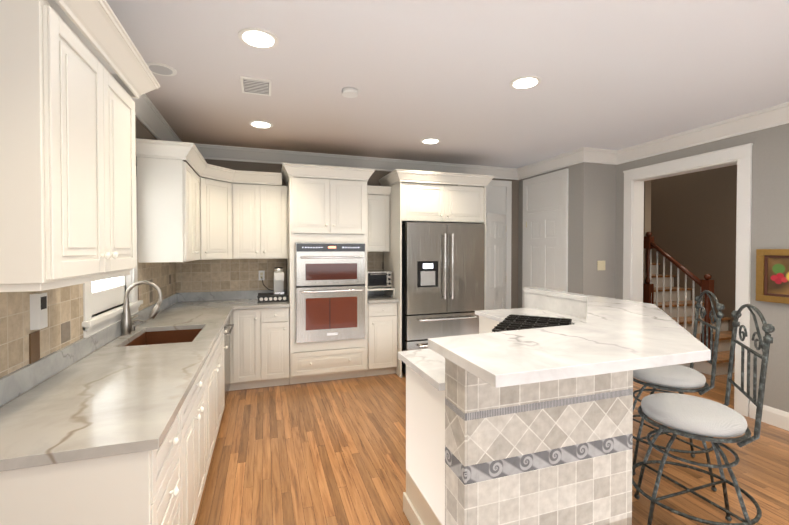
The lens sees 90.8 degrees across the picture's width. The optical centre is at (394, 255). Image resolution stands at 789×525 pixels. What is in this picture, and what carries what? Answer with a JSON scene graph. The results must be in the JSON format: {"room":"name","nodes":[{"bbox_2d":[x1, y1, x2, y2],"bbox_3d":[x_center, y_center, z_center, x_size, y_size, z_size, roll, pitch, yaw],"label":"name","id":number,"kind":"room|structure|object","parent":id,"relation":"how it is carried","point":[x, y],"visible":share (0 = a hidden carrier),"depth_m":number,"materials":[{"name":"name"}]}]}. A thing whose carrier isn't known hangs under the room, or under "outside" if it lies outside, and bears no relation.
{"room":"kitchen","nodes":[
{"label":"kitchen","id":0,"kind":"room"},
{"bbox_2d":[92,117,162,316],"bbox_3d":[-1.383,0.140,0.866,0.120,2.740,7.820,0,1,-18],"label":"wall","id":1,"kind":"structure","parent":0,"point":[142,131],"depth_m":3.24,"materials":[{"name":"paint"}]},
{"bbox_2d":[0,0,159,291],"bbox_3d":[-1.315,-0.405,1.555,0.440,1.020,1.040,0,1,-18],"label":"upper cabinet","id":2,"kind":"object","parent":1,"relation":"attached to","point":[67,168],"visible":1,"depth_m":1.29,"materials":[{"name":"white paint"}]},
{"bbox_2d":[0,259,179,406],"bbox_3d":[-1.934,0.304,2.755,0.027,0.540,3.649,0,1,-18],"label":"backsplash","id":3,"kind":"structure","parent":1,"relation":"attached to","point":[64,344],"depth_m":1.89,"materials":[{"name":"tile"}]},
{"bbox_2d":[29,332,39,363],"bbox_3d":[-1.586,0.403,1.714,0.007,0.130,0.070,0,1,-18],"label":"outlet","id":4,"kind":"object","parent":3,"relation":"attached to","point":[34,338],"depth_m":1.71,"materials":[{"name":"brown tile"}]},
{"bbox_2d":[30,293,47,331],"bbox_3d":[-1.574,0.245,1.723,0.036,0.155,0.065,0,1,-18],"label":"outlet","id":5,"kind":"object","parent":3,"relation":"attached to","point":[38,313],"depth_m":1.70,"materials":[{"name":"white plastic"}]},
{"bbox_2d":[82,166,142,337],"bbox_3d":[-1.951,-0.124,2.612,0.190,1.180,1.000,0,1,-18],"label":"window","id":6,"kind":"structure","parent":1,"relation":"in","point":[99,296],"depth_m":2.61,"materials":[{"name":"white"}]},
{"bbox_2d":[47,0,181,141],"bbox_3d":[-1.260,-1.154,0.825,0.100,0.150,7.700,0,1,-18],"label":"crown molding","id":7,"kind":"structure","parent":1,"relation":"attached to","point":[151,118],"depth_m":3.19,"materials":[{"name":"white paint"}]},
{"bbox_2d":[128,333,143,344],"bbox_3d":[-1.812,0.695,2.676,0.012,0.210,0.654,0,1,-18],"label":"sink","id":8,"kind":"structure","parent":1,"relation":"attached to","point":[135,340],"depth_m":2.80,"materials":[{"name":"brown metal"}]},
{"bbox_2d":[135,138,206,262],"bbox_3d":[-2.015,-0.438,3.583,0.395,0.980,0.800,0,1,-18],"label":"upper cabinet","id":9,"kind":"object","parent":1,"relation":"attached to","point":[186,212],"depth_m":3.20,"materials":[{"name":"white paint"}]},
{"bbox_2d":[144,329,203,344],"bbox_3d":[-1.708,0.690,3.048,0.420,0.210,0.012,0,1,-18],"label":"sink","id":10,"kind":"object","parent":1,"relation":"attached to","point":[177,334],"depth_m":3.03,"materials":[{"name":"brown metal"}]},
{"bbox_2d":[207,164,234,259],"bbox_3d":[-1.902,-0.451,4.153,0.280,0.970,0.297,0,1,-18],"label":"upper cabinet","id":11,"kind":"object","parent":1,"relation":"attached to","point":[218,192],"depth_m":4.16,"materials":[{"name":"white paint"}]},
{"bbox_2d":[196,329,207,340],"bbox_3d":[-1.402,0.693,2.812,0.012,0.210,0.654,0,1,-18],"label":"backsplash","id":12,"kind":"structure","parent":0,"relation":"attached to","point":[203,336],"depth_m":2.65,"materials":[{"name":"white stone"}]},
{"bbox_2d":[176,159,518,308],"bbox_3d":[-0.277,0.078,5.293,4.780,2.740,0.120,0,1,-18],"label":"wall","id":13,"kind":"structure","parent":0,"point":[375,177],"depth_m":5.28,"materials":[{"name":"paint"}]},
{"bbox_2d":[180,259,285,300],"bbox_3d":[-1.922,0.277,4.667,1.199,0.540,0.029,0,1,-18],"label":"backsplash","id":14,"kind":"structure","parent":13,"relation":"attached to","point":[219,279],"depth_m":4.64,"materials":[{"name":"tile"}]},
{"bbox_2d":[259,271,264,279],"bbox_3d":[-1.629,0.245,4.764,0.070,0.120,0.009,0,1,-18],"label":"outlet","id":15,"kind":"object","parent":14,"relation":"attached to","point":[261,273],"depth_m":4.76,"materials":[{"name":"white plastic"}]},
{"bbox_2d":[231,182,286,258],"bbox_3d":[-1.603,-0.387,4.566,0.631,0.850,0.397,0,1,-18],"label":"upper cabinet","id":16,"kind":"object","parent":13,"relation":"attached to","point":[258,212],"depth_m":4.43,"materials":[{"name":"white paint"}]},
{"bbox_2d":[194,143,518,179],"bbox_3d":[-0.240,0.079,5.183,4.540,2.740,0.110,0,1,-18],"label":"crown molding","id":17,"kind":"structure","parent":13,"relation":"attached to","point":[208,151],"depth_m":5.00,"materials":[{"name":"white paint"}]},
{"bbox_2d":[367,252,383,293],"bbox_3d":[-0.322,0.244,5.201,0.365,0.590,0.027,0,1,-18],"label":"backsplash","id":18,"kind":"structure","parent":13,"relation":"attached to","point":[374,259],"depth_m":5.22,"materials":[{"name":"tile"}]},
{"bbox_2d":[367,185,391,251],"bbox_3d":[-0.269,-0.458,5.021,0.366,0.820,0.375,0,1,-18],"label":"upper cabinet","id":19,"kind":"object","parent":13,"relation":"attached to","point":[378,221],"visible":0.69,"depth_m":4.90,"materials":[{"name":"white paint"}]},
{"bbox_2d":[385,171,484,226],"bbox_3d":[0.509,-0.715,5.105,1.120,0.590,0.653,0,1,-18],"label":"upper cabinet","id":20,"kind":"object","parent":13,"relation":"attached to","point":[409,202],"depth_m":4.77,"materials":[{"name":"white paint"}]},
{"bbox_2d":[106,0,788,167],"bbox_3d":[1.145,-1.291,1.625,5.410,0.100,7.940,0,1,-18],"label":"ceiling","id":21,"kind":"structure","parent":0,"point":[616,74],"depth_m":2.65,"materials":[{"name":"paint"}]},
{"bbox_2d":[146,62,176,75],"bbox_3d":[-1.520,-1.237,2.551,0.158,0.036,0.194,0,1,-18],"label":"ceiling speaker","id":22,"kind":"object","parent":21,"relation":"in","point":[156,68],"depth_m":2.61,"materials":[{"name":"white paint"}]},
{"bbox_2d":[240,76,271,95],"bbox_3d":[-1.000,-1.240,2.816,0.206,0.036,0.303,0,1,-18],"label":"air vent","id":23,"kind":"object","parent":21,"relation":"in","point":[250,85],"depth_m":2.85,"materials":[{"name":"white metal"}]},
{"bbox_2d":[238,27,277,48],"bbox_3d":[-0.763,-1.232,2.179,0.208,0.036,0.222,0,1,-18],"label":"recessed light","id":24,"kind":"object","parent":21,"relation":"in","point":[258,38],"depth_m":2.22,"materials":[{"name":"white paint"}]},
{"bbox_2d":[249,120,272,127],"bbox_3d":[-1.257,-1.252,3.662,0.207,0.036,0.218,0,1,-18],"label":"recessed light","id":25,"kind":"object","parent":21,"relation":"in","point":[259,124],"depth_m":3.75,"materials":[{"name":"white paint"}]},
{"bbox_2d":[342,87,357,97],"bbox_3d":[-0.334,-1.242,2.924,0.130,0.036,0.195,0,1,-18],"label":"smoke detector","id":26,"kind":"object","parent":21,"relation":"in","point":[349,92],"depth_m":2.94,"materials":[{"name":"white paint"}]},
{"bbox_2d":[421,138,440,143],"bbox_3d":[0.391,-1.260,4.223,0.212,0.036,0.219,0,1,-18],"label":"recessed light","id":27,"kind":"object","parent":21,"relation":"in","point":[428,140],"depth_m":4.33,"materials":[{"name":"white paint"}]},
{"bbox_2d":[510,76,540,88],"bbox_3d":[0.925,-1.240,2.751,0.216,0.036,0.217,0,1,-18],"label":"recessed light","id":28,"kind":"object","parent":21,"relation":"in","point":[524,82],"depth_m":2.81,"materials":[{"name":"white paint"}]},
{"bbox_2d":[194,372,788,524],"bbox_3d":[2.196,1.531,2.954,8.220,0.100,9.720,0,1,-18],"label":"floor","id":29,"kind":"structure","parent":0,"point":[330,452],"depth_m":2.76,"materials":[{"name":"brown wood"}]},
{"bbox_2d":[0,401,191,524],"bbox_3d":[-1.146,1.054,1.404,0.602,0.893,0.563,0,1,-18],"label":"base cabinet","id":30,"kind":"object","parent":29,"relation":"on","point":[137,488],"depth_m":1.19,"materials":[{"name":"white paint"}]},
{"bbox_2d":[0,341,215,472],"bbox_3d":[-1.261,0.585,1.788,0.629,0.035,1.400,0,1,-18],"label":"countertop","id":31,"kind":"structure","parent":30,"relation":"on","point":[116,400],"depth_m":1.47,"materials":[{"name":"white stone"}]},
{"bbox_2d":[132,325,227,406],"bbox_3d":[-1.759,1.029,3.241,0.601,0.893,0.360,0,1,-18],"label":"base cabinet","id":32,"kind":"object","parent":29,"relation":"on","point":[220,336],"depth_m":3.38,"materials":[{"name":"white paint"}]},
{"bbox_2d":[132,305,231,332],"bbox_3d":[-1.837,0.561,3.514,0.629,0.035,0.980,0,1,-18],"label":"countertop","id":33,"kind":"structure","parent":32,"relation":"on","point":[167,320],"depth_m":3.27,"materials":[{"name":"white stone"}]},
{"bbox_2d":[188,353,211,524],"bbox_3d":[-1.353,1.046,2.025,0.602,0.893,0.865,0,1,-18],"label":"base cabinet","id":34,"kind":"object","parent":29,"relation":"on","point":[200,399],"depth_m":2.15,"materials":[{"name":"white paint"}]},
{"bbox_2d":[212,353,223,453],"bbox_3d":[-1.594,1.151,2.749,0.602,0.663,0.758,0,1,-18],"label":"base cabinet","id":35,"kind":"object","parent":29,"relation":"on","point":[217,358],"depth_m":2.94,"materials":[{"name":"white paint"}]},
{"bbox_2d":[228,317,231,391],"bbox_3d":[-1.903,1.022,3.675,0.601,0.893,0.665,0,1,-18],"label":"base cabinet","id":36,"kind":"object","parent":29,"relation":"on","point":[229,318],"depth_m":4.01,"materials":[{"name":"white paint"}]},
{"bbox_2d":[232,309,267,390],"bbox_3d":[-1.664,1.012,4.441,0.381,0.893,0.583,0,1,-18],"label":"base cabinet","id":37,"kind":"object","parent":29,"relation":"on","point":[249,326],"depth_m":4.18,"materials":[{"name":"white paint"}]},
{"bbox_2d":[168,299,287,308],"bbox_3d":[-1.818,0.549,4.364,1.204,0.035,0.620,0,1,-18],"label":"countertop","id":38,"kind":"structure","parent":37,"relation":"on","point":[243,303],"depth_m":4.23,"materials":[{"name":"white stone"}]},
{"bbox_2d":[257,267,288,302],"bbox_3d":[-1.440,0.335,4.595,0.338,0.384,0.430,0,1,-18],"label":"coffee station","id":39,"kind":"object","parent":38,"relation":"on","point":[279,294],"visible":0.98,"depth_m":4.51,"materials":[{"name":"black"}]},
{"bbox_2d":[268,305,289,386],"bbox_3d":[-1.424,1.011,4.523,0.360,0.893,0.580,0,1,-18],"label":"base cabinet","id":40,"kind":"object","parent":29,"relation":"on","point":[278,319],"depth_m":4.27,"materials":[{"name":"white paint"}]},
{"bbox_2d":[285,163,368,383],"bbox_3d":[-0.823,0.225,4.690,0.882,2.458,0.622,0,1,-18],"label":"tall cabinet","id":41,"kind":"object","parent":29,"relation":"on","point":[343,324],"depth_m":4.40,"materials":[{"name":"white paint"}]},
{"bbox_2d":[369,295,400,302],"bbox_3d":[-0.223,0.541,4.896,0.372,0.035,0.620,0,1,-18],"label":"countertop","id":42,"kind":"structure","parent":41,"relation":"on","point":[372,298],"depth_m":4.65,"materials":[{"name":"white stone"}]},
{"bbox_2d":[367,270,391,288],"bbox_3d":[-0.223,0.300,4.910,0.322,0.205,0.346,0,1,-18],"label":"toaster oven","id":43,"kind":"object","parent":42,"relation":"on","point":[379,278],"visible":0.96,"depth_m":4.78,"materials":[{"name":"silver metal"}]},
{"bbox_2d":[369,303,400,377],"bbox_3d":[-0.228,1.005,4.920,0.372,0.893,0.583,0,1,-18],"label":"base cabinet","id":44,"kind":"object","parent":29,"relation":"on","point":[384,318],"depth_m":4.65,"materials":[{"name":"white paint"}]},
{"bbox_2d":[402,222,484,374],"bbox_3d":[0.538,0.526,5.037,1.040,1.849,0.773,0,1,-18],"label":"fridge","id":45,"kind":"object","parent":29,"relation":"on","point":[443,279],"visible":0.69,"depth_m":4.70,"materials":[{"name":"silver metal"}]},
{"bbox_2d":[400,355,710,524],"bbox_3d":[0.817,1.033,2.890,1.854,0.893,1.802,0,1,-18],"label":"kitchen island","id":46,"kind":"object","parent":29,"relation":"on","point":[519,416],"depth_m":1.71,"materials":[{"name":"tile"}]},
{"bbox_2d":[398,307,710,390],"bbox_3d":[0.812,0.569,2.869,1.888,0.035,1.779,0,1,-18],"label":"island countertop","id":47,"kind":"structure","parent":46,"relation":"on","point":[516,343],"depth_m":1.66,"materials":[{"name":"white stone"}]},
{"bbox_2d":[632,290,724,491],"bbox_3d":[1.899,0.859,2.729,0.562,1.247,0.562,0,1,24],"label":"bar stool","id":48,"kind":"object","parent":29,"relation":"on","point":[679,379],"visible":0.69,"depth_m":2.58,"materials":[{"name":"fabric"}]},
{"bbox_2d":[651,263,734,375],"bbox_3d":[3.840,0.315,6.476,1.157,2.231,3.474,0,1,-18],"label":"stair steps","id":49,"kind":"structure","parent":29,"relation":"on","point":[723,354],"depth_m":5.51,"materials":[{"name":"white paint"}]},
{"bbox_2d":[643,232,713,358],"bbox_3d":[3.744,0.464,5.174,0.090,1.599,0.870,0,1,-18],"label":"stair railing","id":50,"kind":"object","parent":49,"relation":"on","point":[706,283],"visible":0.85,"depth_m":5.15,"materials":[{"name":"brown wood"}]},
{"bbox_2d":[632,304,774,524],"bbox_3d":[1.580,0.868,2.075,0.562,1.247,0.562,0,1,27],"label":"bar stool","id":51,"kind":"object","parent":29,"relation":"on","point":[693,417],"visible":1,"depth_m":1.97,"materials":[{"name":"fabric"}]},
{"bbox_2d":[518,162,591,307],"bbox_3d":[2.155,0.077,5.366,0.120,2.740,1.280,0,1,-18],"label":"wall","id":52,"kind":"structure","parent":0,"point":[579,224],"depth_m":4.83,"materials":[{"name":"paint"}]},
{"bbox_2d":[522,169,568,307],"bbox_3d":[2.064,0.167,5.394,0.047,2.560,0.890,0,1,-18],"label":"door","id":53,"kind":"structure","parent":52,"relation":"attached to","point":[545,236],"depth_m":5.33,"materials":[{"name":"white paint"}]},
{"bbox_2d":[519,147,618,179],"bbox_3d":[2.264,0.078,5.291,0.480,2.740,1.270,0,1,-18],"label":"crown molding","id":54,"kind":"structure","parent":52,"relation":"attached to","point":[584,154],"depth_m":4.85,"materials":[{"name":"white paint"}]},
{"bbox_2d":[597,261,604,269],"bbox_3d":[2.568,0.125,4.824,0.120,0.120,0.012,0,1,-18],"label":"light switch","id":55,"kind":"object","parent":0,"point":[600,264],"depth_m":4.82,"materials":[{"name":"white plastic"}]},
{"bbox_2d":[591,163,615,298],"bbox_3d":[2.656,0.083,4.921,0.550,2.740,0.120,0,1,-18],"label":"wall","id":56,"kind":"structure","parent":0,"point":[603,221],"depth_m":4.83,"materials":[{"name":"paint"}]},
{"bbox_2d":[643,180,650,282],"bbox_3d":[3.332,-1.270,6.527,0.120,5.400,1.985,0,1,-18],"label":"wall","id":57,"kind":"structure","parent":0,"point":[647,206],"depth_m":5.59,"materials":[{"name":"beige paint"}]},
{"bbox_2d":[651,165,736,330],"bbox_3d":[4.931,-1.251,5.208,0.120,5.400,5.700,0,1,-18],"label":"wall","id":58,"kind":"structure","parent":0,"point":[693,222],"depth_m":5.90,"materials":[{"name":"paint"}]},
{"bbox_2d":[615,123,788,411],"bbox_3d":[3.876,0.126,1.881,0.160,2.740,6.420,0,1,-18],"label":"wall","id":59,"kind":"structure","parent":0,"point":[770,195],"depth_m":3.42,"materials":[{"name":"paint"}]},
{"bbox_2d":[623,143,752,416],"bbox_3d":[3.106,0.220,4.182,0.210,2.488,1.322,0,1,-18],"label":"trim","id":60,"kind":"structure","parent":59,"relation":"attached to","point":[740,156],"depth_m":3.81,"materials":[{"name":"white paint"}]},
{"bbox_2d":[619,102,788,430],"bbox_3d":[3.752,0.126,1.840,0.100,2.740,6.420,0,1,-18],"label":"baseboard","id":61,"kind":"structure","parent":59,"relation":"attached to","point":[777,115],"depth_m":3.66,"materials":[{"name":"white paint"}]},
{"bbox_2d":[756,249,788,303],"bbox_3d":[3.327,0.177,3.207,0.040,0.460,0.560,0,1,-18],"label":"framed painting","id":62,"kind":"object","parent":59,"relation":"attached to","point":[772,275],"visible":1,"depth_m":3.36,"materials":[{"name":"brown metal"}]},
{"bbox_3d":[1.016,0.012,6.408,1.910,2.840,1.180,0,1,-18],"label":"wall","id":63,"kind":"structure","parent":0,"visible":0},
{"bbox_2d":[458,180,511,309],"bbox_3d":[1.386,0.163,5.619,0.890,2.560,0.555,0,1,-18],"label":"door","id":64,"kind":"structure","parent":63,"relation":"attached to","point":[498,235],"depth_m":5.74,"materials":[{"name":"white paint"}]}
]}

